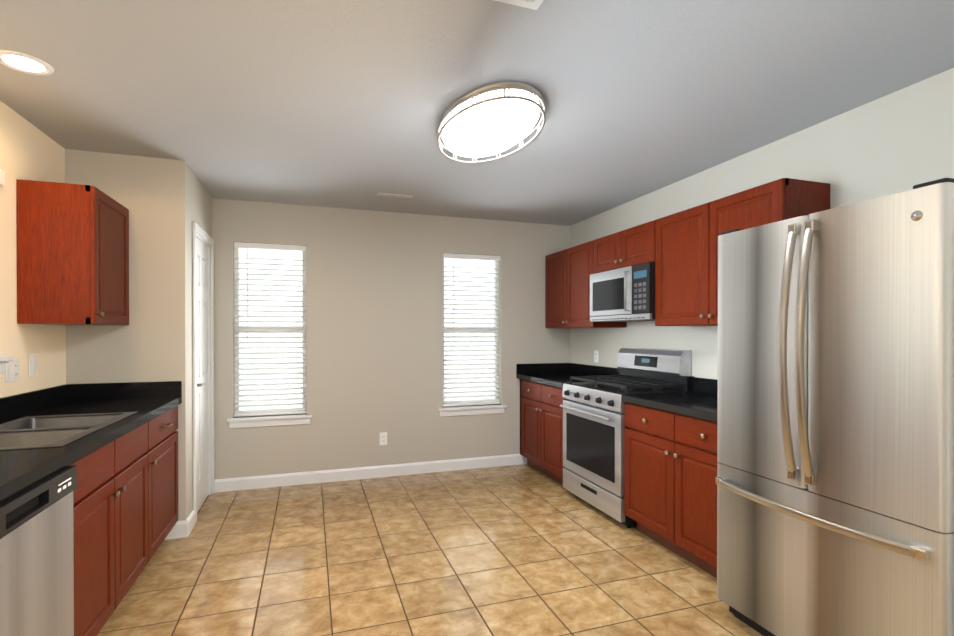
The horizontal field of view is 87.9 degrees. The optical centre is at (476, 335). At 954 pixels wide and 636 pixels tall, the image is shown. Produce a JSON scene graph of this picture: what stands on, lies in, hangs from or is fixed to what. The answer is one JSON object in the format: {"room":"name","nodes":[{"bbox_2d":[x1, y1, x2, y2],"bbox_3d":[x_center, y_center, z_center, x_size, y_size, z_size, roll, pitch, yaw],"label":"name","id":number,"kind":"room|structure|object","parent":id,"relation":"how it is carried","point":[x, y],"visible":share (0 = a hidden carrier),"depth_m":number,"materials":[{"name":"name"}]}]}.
{"room":"kitchen","nodes":[
{"label":"kitchen","id":0,"kind":"room"},
{"bbox_2d":[0,101,65,397],"bbox_3d":[-1.535,0.103,-0.048,0.120,2.440,6.610,0,0,-19],"label":"wall","id":1,"kind":"structure","parent":0,"point":[29,151],"depth_m":2.54,"materials":[{"name":"beige paint"}]},
{"bbox_2d":[0,355,12,372],"bbox_3d":[-2.154,0.141,1.939,0.095,0.085,0.980,0,0,-19],"label":"window sill","id":2,"kind":"structure","parent":1,"relation":"attached to","point":[4,359],"depth_m":2.37,"materials":[{"name":"white"}]},
{"bbox_2d":[5,359,19,382],"bbox_3d":[-2.312,0.176,2.466,0.008,0.115,0.116,0,0,-19],"label":"double electrical outlet","id":3,"kind":"object","parent":1,"relation":"attached to","point":[12,373],"visible":0.9,"depth_m":2.46,"materials":[{"name":"white plastic"}]},
{"bbox_2d":[28,354,35,376],"bbox_3d":[-2.371,0.160,2.641,0.008,0.115,0.070,0,0,-19],"label":"electrical outlet","id":4,"kind":"object","parent":1,"relation":"attached to","point":[32,364],"visible":1,"depth_m":2.63,"materials":[{"name":"white plastic"}]},
{"bbox_2d":[16,179,128,324],"bbox_3d":[-2.243,-0.426,2.812,0.360,0.730,0.528,0,0,-19],"label":"upper cabinet","id":5,"kind":"object","parent":1,"relation":"attached to","point":[72,254],"visible":1,"depth_m":2.58,"materials":[{"name":"brown wood"}]},
{"bbox_2d":[65,149,188,520],"bbox_3d":[-2.213,0.088,3.158,0.640,2.440,0.100,0,0,-19],"label":"wall","id":6,"kind":"structure","parent":0,"point":[149,342],"depth_m":3.14,"materials":[{"name":"beige paint"}]},
{"bbox_2d":[165,520,187,539],"bbox_3d":[-1.942,1.255,3.193,0.134,0.105,0.014,0,0,-19],"label":"baseboard","id":7,"kind":"structure","parent":6,"relation":"attached to","point":[179,529],"depth_m":3.19,"materials":[{"name":"white wood"}]},
{"bbox_2d":[188,166,211,514],"bbox_3d":[-2.363,0.086,3.604,0.640,2.440,0.840,0,0,-19],"label":"wall","id":8,"kind":"structure","parent":0,"point":[199,205],"depth_m":3.41,"materials":[{"name":"beige paint"}]},
{"bbox_2d":[186,510,194,535],"bbox_3d":[-1.918,1.255,3.315,0.014,0.105,0.198,0,0,-19],"label":"baseboard","id":9,"kind":"structure","parent":8,"relation":"attached to","point":[191,520],"depth_m":3.31,"materials":[{"name":"white wood"}]},
{"bbox_2d":[193,221,213,522],"bbox_3d":[-2.104,0.257,3.739,0.134,2.088,0.714,0,0,-19],"label":"pantry door","id":10,"kind":"structure","parent":8,"relation":"in","point":[203,385],"depth_m":3.81,"materials":[{"name":"white wood"}]},
{"bbox_2d":[212,198,569,479],"bbox_3d":[-0.621,0.081,4.697,3.560,2.440,0.120,0,0,-19],"label":"wall","id":11,"kind":"structure","parent":0,"point":[374,324],"depth_m":4.53,"materials":[{"name":"beige paint"}]},
{"bbox_2d":[227,413,311,427],"bbox_3d":[-1.775,0.735,4.261,0.672,0.085,0.095,0,0,-19],"label":"window sill","id":12,"kind":"structure","parent":11,"relation":"attached to","point":[267,420],"depth_m":4.23,"materials":[{"name":"white wood"}]},
{"bbox_2d":[234,248,306,412],"bbox_3d":[-1.801,-0.048,4.333,0.580,1.478,0.045,0,0,-19],"label":"window","id":13,"kind":"structure","parent":11,"relation":"in","point":[237,253],"depth_m":4.32,"materials":[{"name":"white plastic"}]},
{"bbox_2d":[234,242,305,416],"bbox_3d":[-1.780,-0.049,4.273,0.574,1.472,0.066,0,0,-19],"label":"window blind","id":14,"kind":"object","parent":13,"relation":"attached to","point":[260,412],"visible":0.96,"depth_m":4.27,"materials":[{"name":"white plastic"}]},
{"bbox_2d":[214,454,526,492],"bbox_3d":[-0.609,1.248,4.634,3.340,0.105,0.014,0,0,-19],"label":"baseboard","id":15,"kind":"structure","parent":11,"relation":"attached to","point":[266,481],"depth_m":4.48,"materials":[{"name":"white wood"}]},
{"bbox_2d":[380,432,386,444],"bbox_3d":[-0.861,0.951,4.551,0.070,0.115,0.007,0,0,-19],"label":"electrical outlet","id":16,"kind":"object","parent":11,"relation":"attached to","point":[383,438],"visible":1,"depth_m":4.55,"materials":[{"name":"white plastic"}]},
{"bbox_2d":[443,258,498,402],"bbox_3d":[-0.072,-0.050,4.915,0.598,1.478,0.045,0,0,-19],"label":"window","id":17,"kind":"structure","parent":11,"relation":"in","point":[496,264],"depth_m":4.95,"materials":[{"name":"white plastic"}]},
{"bbox_2d":[443,253,500,406],"bbox_3d":[-0.052,-0.052,4.855,0.592,1.472,0.066,0,0,-19],"label":"window blind","id":18,"kind":"object","parent":17,"relation":"attached to","point":[470,257],"visible":0.9,"depth_m":4.85,"materials":[{"name":"white plastic"}]},
{"bbox_2d":[438,404,506,416],"bbox_3d":[-0.047,0.732,4.843,0.690,0.085,0.095,0,0,-19],"label":"window sill","id":19,"kind":"structure","parent":11,"relation":"attached to","point":[470,410],"depth_m":4.81,"materials":[{"name":"white wood"}]},
{"bbox_2d":[97,464,762,635],"bbox_3d":[0.255,1.348,1.067,4.220,0.060,7.570,0,0,-19],"label":"floor","id":20,"kind":"structure","parent":0,"point":[520,550],"depth_m":2.77,"materials":[{"name":"tile"}]},
{"bbox_2d":[0,465,76,635],"bbox_3d":[-1.579,0.884,1.349,0.595,0.865,0.596,0,0,-19],"label":"dishwasher","id":21,"kind":"object","parent":20,"relation":"on","point":[36,561],"visible":0.98,"depth_m":1.50,"materials":[{"name":"silver metal"}]},
{"bbox_2d":[68,420,151,635],"bbox_3d":[-1.867,0.880,2.076,0.598,0.866,0.960,0,0,-19],"label":"base cabinet","id":22,"kind":"object","parent":20,"relation":"on","point":[125,506],"depth_m":2.11,"materials":[{"name":"brown wood"}]},
{"bbox_2d":[0,381,181,501],"bbox_3d":[-1.713,0.375,1.644,0.618,0.144,3.088,0,0,-19],"label":"countertop","id":23,"kind":"structure","parent":22,"relation":"on","point":[21,469],"depth_m":2.52,"materials":[{"name":"black stone"}]},
{"bbox_2d":[0,412,135,449],"bbox_3d":[-1.849,0.492,2.101,0.465,0.190,0.820,0,0,-19],"label":"sink","id":24,"kind":"object","parent":23,"relation":"in","point":[27,432],"visible":0.38,"depth_m":2.13,"materials":[{"name":"metal"}]},
{"bbox_2d":[152,406,177,556],"bbox_3d":[-2.111,0.876,2.800,0.598,0.866,0.648,0,0,-19],"label":"base cabinet","id":25,"kind":"object","parent":20,"relation":"on","point":[164,427],"depth_m":2.90,"materials":[{"name":"brown wood"}]},
{"bbox_2d":[520,379,566,484],"bbox_3d":[0.831,0.868,4.617,0.618,0.866,0.960,0,0,-19],"label":"base cabinet","id":26,"kind":"object","parent":20,"relation":"on","point":[541,429],"visible":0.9,"depth_m":4.46,"materials":[{"name":"brown wood"}]},
{"bbox_2d":[516,363,618,387],"bbox_3d":[0.835,0.361,4.616,0.608,0.144,0.960,0,0,-19],"label":"countertop","id":27,"kind":"structure","parent":26,"relation":"on","point":[556,374],"depth_m":4.88,"materials":[{"name":"black stone"}]},
{"bbox_2d":[560,348,694,527],"bbox_3d":[1.090,0.706,3.768,0.663,1.198,0.808,0,0,-19],"label":"range","id":28,"kind":"object","parent":20,"relation":"on","point":[593,438],"visible":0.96,"depth_m":3.62,"materials":[{"name":"silver metal"}]},
{"bbox_2d":[624,402,716,577],"bbox_3d":[1.397,0.876,2.934,0.618,0.866,0.964,0,0,-19],"label":"base cabinet","id":29,"kind":"object","parent":20,"relation":"on","point":[670,484],"visible":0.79,"depth_m":2.86,"materials":[{"name":"brown wood"}]},
{"bbox_2d":[621,377,717,421],"bbox_3d":[1.402,0.369,2.933,0.608,0.144,0.964,0,0,-19],"label":"countertop","id":30,"kind":"structure","parent":29,"relation":"on","point":[699,401],"depth_m":3.05,"materials":[{"name":"black stone"}]},
{"bbox_2d":[716,178,953,635],"bbox_3d":[1.578,0.419,1.994,0.870,1.788,0.876,0,0,-19],"label":"refrigerator","id":31,"kind":"object","parent":20,"relation":"on","point":[835,456],"visible":1,"depth_m":1.75,"materials":[{"name":"silver metal"}]},
{"bbox_2d":[0,0,953,225],"bbox_3d":[0.255,-1.152,1.055,4.220,0.060,7.570,0,0,-19],"label":"ceiling","id":32,"kind":"structure","parent":0,"point":[347,104],"depth_m":2.22,"materials":[{"name":"grey paint"}]},
{"bbox_2d":[0,50,53,75],"bbox_3d":[-1.872,-1.122,2.044,0.192,0.007,0.192,0,0,-19],"label":"recessed light","id":33,"kind":"object","parent":32,"relation":"in","point":[22,62],"visible":1,"depth_m":2.04,"materials":[{"name":"white plastic"}]},
{"bbox_2d":[377,192,412,197],"bbox_3d":[-0.663,-1.127,4.002,0.280,0.016,0.070,0,0,-19],"label":"air vent","id":34,"kind":"object","parent":32,"relation":"attached to","point":[395,195],"visible":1,"depth_m":3.99,"materials":[{"name":"white metal"}]},
{"bbox_2d":[437,81,545,162],"bbox_3d":[0.059,-1.075,2.609,0.510,0.107,0.880,0,0,-19],"label":"ceiling light","id":35,"kind":"object","parent":32,"relation":"attached to","point":[491,119],"visible":1,"depth_m":2.43,"materials":[{"name":"white metal"}]},
{"bbox_2d":[494,0,542,9],"bbox_3d":[0.100,-1.116,1.484,0.330,0.013,0.330,0,0,-19],"label":"ceiling vent","id":36,"kind":"object","parent":32,"relation":"in","point":[533,4],"visible":1,"depth_m":1.66,"materials":[{"name":"white"}]},
{"bbox_2d":[570,68,953,379],"bbox_3d":[2.198,0.095,1.715,0.120,2.440,7.570,0,0,-19],"label":"wall","id":37,"kind":"structure","parent":0,"point":[901,140],"depth_m":2.65,"materials":[{"name":"beige paint"}]},
{"bbox_2d":[545,240,626,327],"bbox_3d":[0.969,-0.434,4.603,0.360,0.730,0.888,0,0,-19],"label":"upper cabinet","id":38,"kind":"object","parent":37,"relation":"attached to","point":[568,271],"visible":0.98,"depth_m":4.50,"materials":[{"name":"brown wood"}]},
{"bbox_2d":[594,350,598,362],"bbox_3d":[1.129,0.201,4.685,0.007,0.115,0.070,0,0,-19],"label":"electrical outlet","id":39,"kind":"object","parent":37,"relation":"attached to","point":[596,356],"visible":1,"depth_m":4.68,"materials":[{"name":"white plastic"}]},
{"bbox_2d":[594,220,654,273],"bbox_3d":[1.236,-0.653,3.811,0.360,0.285,0.778,0,0,-19],"label":"upper cabinet","id":40,"kind":"object","parent":37,"relation":"attached to","point":[633,246],"visible":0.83,"depth_m":3.71,"materials":[{"name":"brown wood"}]},
{"bbox_2d":[590,262,654,321],"bbox_3d":[1.214,-0.308,3.804,0.405,0.395,0.770,0,0,-19],"label":"microwave","id":41,"kind":"object","parent":40,"relation":"attached to","point":[625,294],"visible":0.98,"depth_m":3.67,"materials":[{"name":"silver metal"}]},
{"bbox_2d":[655,178,829,325],"bbox_3d":[1.515,-0.426,2.981,0.360,0.730,0.970,0,0,-19],"label":"upper cabinet","id":42,"kind":"object","parent":37,"relation":"attached to","point":[686,267],"visible":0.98,"depth_m":2.96,"materials":[{"name":"brown wood"}]},
{"bbox_3d":[-2.229,-0.339,1.911,0.045,0.873,0.888,0,0,-19],"label":"window","id":43,"kind":"structure","parent":0,"visible":0},
{"bbox_2d":[0,169,4,185],"bbox_3d":[-2.160,-0.348,1.935,0.078,0.881,0.930,0,0,-19],"label":"window blind","id":44,"kind":"object","parent":43,"relation":"attached to","point":[2,177],"visible":0.92,"depth_m":2.36,"materials":[{"name":"white plastic"}]},
{"label":"outside","id":45,"kind":"structure","parent":0,"visible":0},
{"bbox_2d":[239,248,444,409],"bbox_3d":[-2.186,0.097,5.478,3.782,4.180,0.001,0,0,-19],"label":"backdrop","id":46,"kind":"structure","parent":45,"point":[252,255],"depth_m":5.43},
{"bbox_2d":[272,250,493,408],"bbox_3d":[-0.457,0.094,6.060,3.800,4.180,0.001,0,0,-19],"label":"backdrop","id":47,"kind":"structure","parent":45,"point":[473,263],"depth_m":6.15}
]}

